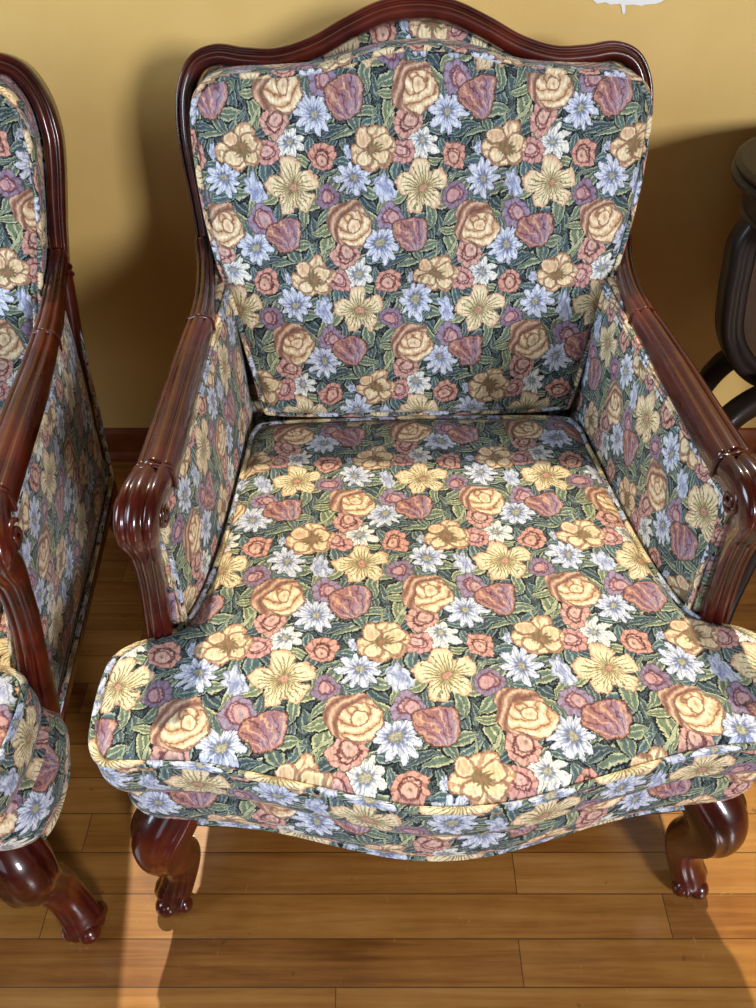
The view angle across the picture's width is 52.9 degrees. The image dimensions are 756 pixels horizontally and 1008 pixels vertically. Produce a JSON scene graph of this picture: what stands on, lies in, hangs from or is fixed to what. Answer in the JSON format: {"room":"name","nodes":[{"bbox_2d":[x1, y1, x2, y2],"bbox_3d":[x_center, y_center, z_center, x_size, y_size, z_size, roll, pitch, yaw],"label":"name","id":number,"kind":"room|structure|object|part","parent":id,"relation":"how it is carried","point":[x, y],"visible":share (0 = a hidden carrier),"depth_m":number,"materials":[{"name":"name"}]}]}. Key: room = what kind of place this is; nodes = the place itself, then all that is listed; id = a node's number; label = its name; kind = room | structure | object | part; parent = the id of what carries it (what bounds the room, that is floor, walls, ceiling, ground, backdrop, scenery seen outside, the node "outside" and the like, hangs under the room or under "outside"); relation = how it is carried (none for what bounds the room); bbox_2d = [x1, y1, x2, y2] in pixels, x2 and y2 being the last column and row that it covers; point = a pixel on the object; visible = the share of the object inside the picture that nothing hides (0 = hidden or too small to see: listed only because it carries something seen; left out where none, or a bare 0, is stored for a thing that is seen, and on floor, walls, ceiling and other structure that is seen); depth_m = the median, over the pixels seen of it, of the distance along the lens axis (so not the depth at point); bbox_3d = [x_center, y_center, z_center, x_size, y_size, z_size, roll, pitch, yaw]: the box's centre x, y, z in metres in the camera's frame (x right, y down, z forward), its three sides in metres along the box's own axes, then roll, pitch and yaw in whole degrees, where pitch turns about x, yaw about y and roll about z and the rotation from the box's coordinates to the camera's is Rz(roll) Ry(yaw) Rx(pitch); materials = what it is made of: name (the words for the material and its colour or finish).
{"room":"living room","nodes":[
{"label":"living room","id":0,"kind":"room"},
{"bbox_2d":[0,462,755,1007],"bbox_3d":[0.450,1.475,0.149,5.900,0.050,4.765,0,44,0],"label":"floor","id":1,"kind":"structure","parent":0,"point":[592,917],"depth_m":1.05,"materials":[{"name":"brown wood"}]},
{"bbox_2d":[0,52,117,944],"bbox_3d":[-0.788,0.002,0.978,0.834,0.932,0.905,-4,44,-4],"label":"armchair","id":2,"kind":"object","parent":1,"relation":"on","point":[58,487],"visible":1,"depth_m":0.98,"materials":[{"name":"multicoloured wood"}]},
{"bbox_2d":[0,601,40,816],"bbox_3d":[-0.770,0.148,0.953,0.763,0.124,0.662,-2,44,-2],"label":"seat cushion","id":3,"kind":"object","parent":2,"relation":"on","point":[20,667],"depth_m":0.83,"materials":[{"name":"fabric"}]},
{"bbox_2d":[0,79,46,411],"bbox_3d":[-0.792,-0.343,1.082,0.672,0.497,0.215,-2,44,-2],"label":"cushion","id":4,"kind":"object","parent":2,"relation":"on","point":[23,108],"depth_m":1.04,"materials":[{"name":"fabric"}]},
{"bbox_3d":[-0.794,-0.341,1.140,0.667,0.609,0.196,-2,44,-2],"label":"panel","id":5,"kind":"part","parent":2,"relation":"part of","materials":[{"name":"fabric"}]},
{"bbox_3d":[-0.796,-0.482,1.045,0.718,0.331,0.125,-2,44,-2],"label":"frame","id":6,"kind":"part","parent":2,"relation":"part of","materials":[{"name":"brown wood"}]},
{"bbox_3d":[-0.434,-0.214,0.989,0.040,0.037,0.011,-2,44,-2],"label":"notch moulding","id":7,"kind":"part","parent":2,"relation":"part of","materials":[{"name":"brown wood"}]},
{"bbox_3d":[-0.430,0.462,0.948,0.113,0.291,0.077,32,52,29],"label":"leg","id":8,"kind":"part","parent":2,"relation":"part of","materials":[{"name":"brown wood"}]},
{"bbox_3d":[-0.772,0.176,1.051,0.786,0.136,0.728,-2,44,-2],"label":"seat","id":9,"kind":"part","parent":2,"relation":"part of","materials":[{"name":"fabric"}]},
{"bbox_3d":[-0.772,0.215,1.089,0.757,0.029,0.697,-2,44,-2],"label":"gimp trim","id":10,"kind":"part","parent":2,"relation":"part of","materials":[{"name":"fabric"}]},
{"bbox_3d":[-0.433,-0.032,1.053,0.063,0.340,0.558,-5,44,-5],"label":"arm panel","id":11,"kind":"part","parent":2,"relation":"part of","materials":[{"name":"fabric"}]},
{"bbox_3d":[-0.446,0.127,1.153,0.026,0.028,0.476,-4,44,-4],"label":"rail","id":12,"kind":"part","parent":2,"relation":"part of","materials":[{"name":"multicoloured fabric"}]},
{"bbox_3d":[-0.490,0.003,1.425,0.047,0.309,0.137,-2,44,-2],"label":"leg","id":13,"kind":"part","parent":2,"relation":"part of","materials":[{"name":"brown wood"}]},
{"bbox_2d":[88,0,755,917],"bbox_3d":[0.087,-0.043,1.024,0.774,0.932,0.904,1,44,1],"label":"armchair","id":14,"kind":"object","parent":1,"relation":"on","point":[438,537],"visible":1,"depth_m":0.99,"materials":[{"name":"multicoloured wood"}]},
{"bbox_3d":[-0.250,0.437,0.974,0.077,0.291,0.113,33,53,30],"label":"leg","id":15,"kind":"part","parent":14,"relation":"part of","materials":[{"name":"brown wood"}]},
{"bbox_3d":[-0.251,-0.056,1.077,0.041,0.340,0.556,-1,44,-1],"label":"arm panel","id":16,"kind":"part","parent":14,"relation":"part of","materials":[{"name":"fabric"}]},
{"bbox_3d":[-0.237,-0.239,1.015,0.038,0.037,0.011,-1,44,-1],"label":"notch moulding","id":17,"kind":"part","parent":14,"relation":"part of","materials":[{"name":"brown wood"}]},
{"bbox_3d":[0.054,-0.385,1.186,0.631,0.609,0.196,-1,44,-1],"label":"panel","id":18,"kind":"part","parent":14,"relation":"part of","materials":[{"name":"fabric"}]},
{"bbox_3d":[0.053,-0.527,1.091,0.678,0.331,0.125,-1,44,-1],"label":"frame","id":19,"kind":"part","parent":14,"relation":"part of","materials":[{"name":"brown wood"}]},
{"bbox_2d":[196,38,646,412],"bbox_3d":[0.061,-0.388,1.128,0.626,0.497,0.215,-1,44,-1],"label":"cushion","id":20,"kind":"object","parent":14,"relation":"on","point":[387,225],"depth_m":1.07,"materials":[{"name":"fabric"}]},
{"bbox_2d":[96,419,755,836],"bbox_3d":[0.069,0.104,0.999,0.763,0.124,0.662,-1,44,-1],"label":"seat cushion","id":21,"kind":"object","parent":14,"relation":"on","point":[380,627],"depth_m":0.85,"materials":[{"name":"fabric"}]},
{"bbox_3d":[0.068,0.175,1.139,0.705,0.037,0.685,-1,44,-1],"label":"seat rail","id":22,"kind":"part","parent":14,"relation":"part of","materials":[{"name":"multicoloured fabric"}]},
{"bbox_3d":[0.068,0.171,1.135,0.717,0.029,0.697,-1,44,-1],"label":"gimp trim","id":23,"kind":"part","parent":14,"relation":"part of","materials":[{"name":"fabric"}]},
{"bbox_3d":[0.068,0.131,1.097,0.745,0.136,0.728,-1,44,-1],"label":"seat","id":24,"kind":"part","parent":14,"relation":"part of","materials":[{"name":"fabric"}]},
{"bbox_3d":[0.359,-0.252,1.029,0.038,0.037,0.011,-1,44,-1],"label":"notch moulding","id":25,"kind":"part","parent":14,"relation":"part of","materials":[{"name":"brown wood"}]},
{"bbox_3d":[0.378,-0.070,1.092,0.041,0.340,0.556,-2,44,-2],"label":"arm panel","id":26,"kind":"part","parent":14,"relation":"part of","materials":[{"name":"fabric"}]},
{"bbox_3d":[0.404,0.423,0.989,0.113,0.291,0.077,33,53,29],"label":"leg","id":27,"kind":"part","parent":14,"relation":"part of","materials":[{"name":"brown wood"}]},
{"bbox_2d":[700,137,755,623],"bbox_3d":[0.725,-0.183,1.295,0.606,0.746,0.431,-11,45,-11],"label":"side table","id":28,"kind":"object","parent":1,"relation":"on","point":[735,310],"visible":0.43,"depth_m":1.18,"materials":[{"name":"brown wood"}]},
{"bbox_3d":[0.663,-0.121,1.453,0.241,0.437,0.044,20,48,20],"label":"splayed leg","id":29,"kind":"part","parent":28,"relation":"part of","materials":[{"name":"brown wood"}]},
{"bbox_3d":[0.634,-0.304,1.201,0.226,0.308,0.048,0,44,0],"label":"lyre arm","id":30,"kind":"part","parent":28,"relation":"part of","materials":[{"name":"brown wood"}]},
{"bbox_3d":[0.608,-0.025,1.354,0.347,0.437,0.044,-20,48,-20],"label":"splayed leg","id":31,"kind":"part","parent":28,"relation":"part of","materials":[{"name":"brown wood"}]},
{"bbox_3d":[0.679,0.031,1.334,0.040,0.384,0.301,23,49,22],"label":"splayed leg","id":32,"kind":"part","parent":28,"relation":"part of","materials":[{"name":"brown wood"}]},
{"bbox_3d":[0.765,-0.313,1.192,0.420,0.263,0.016,0,44,0],"label":"lyre panel","id":33,"kind":"part","parent":28,"relation":"part of","materials":[{"name":"brown wood"}]},
{"bbox_2d":[0,0,755,427],"bbox_3d":[0.450,-1.217,0.778,5.900,2.950,0.120,0,44,0],"label":"wall","id":34,"kind":"structure","parent":0,"point":[111,69],"depth_m":1.27,"materials":[{"name":"paint"}]},
{"bbox_2d":[99,428,755,461],"bbox_3d":[0.450,-0.134,1.723,5.700,0.079,0.026,0,44,0],"label":"baseboard","id":35,"kind":"structure","parent":34,"relation":"attached to","point":[124,444],"depth_m":1.72,"materials":[{"name":"brown wood"}]},
{"bbox_2d":[593,0,663,13],"bbox_3d":[0.375,-0.762,1.133,0.132,0.056,0.002,0,44,0],"label":"drip","id":36,"kind":"object","parent":34,"relation":"attached to","point":[622,3],"visible":1,"depth_m":1.14,"materials":[{"name":"white paint"}]}
]}

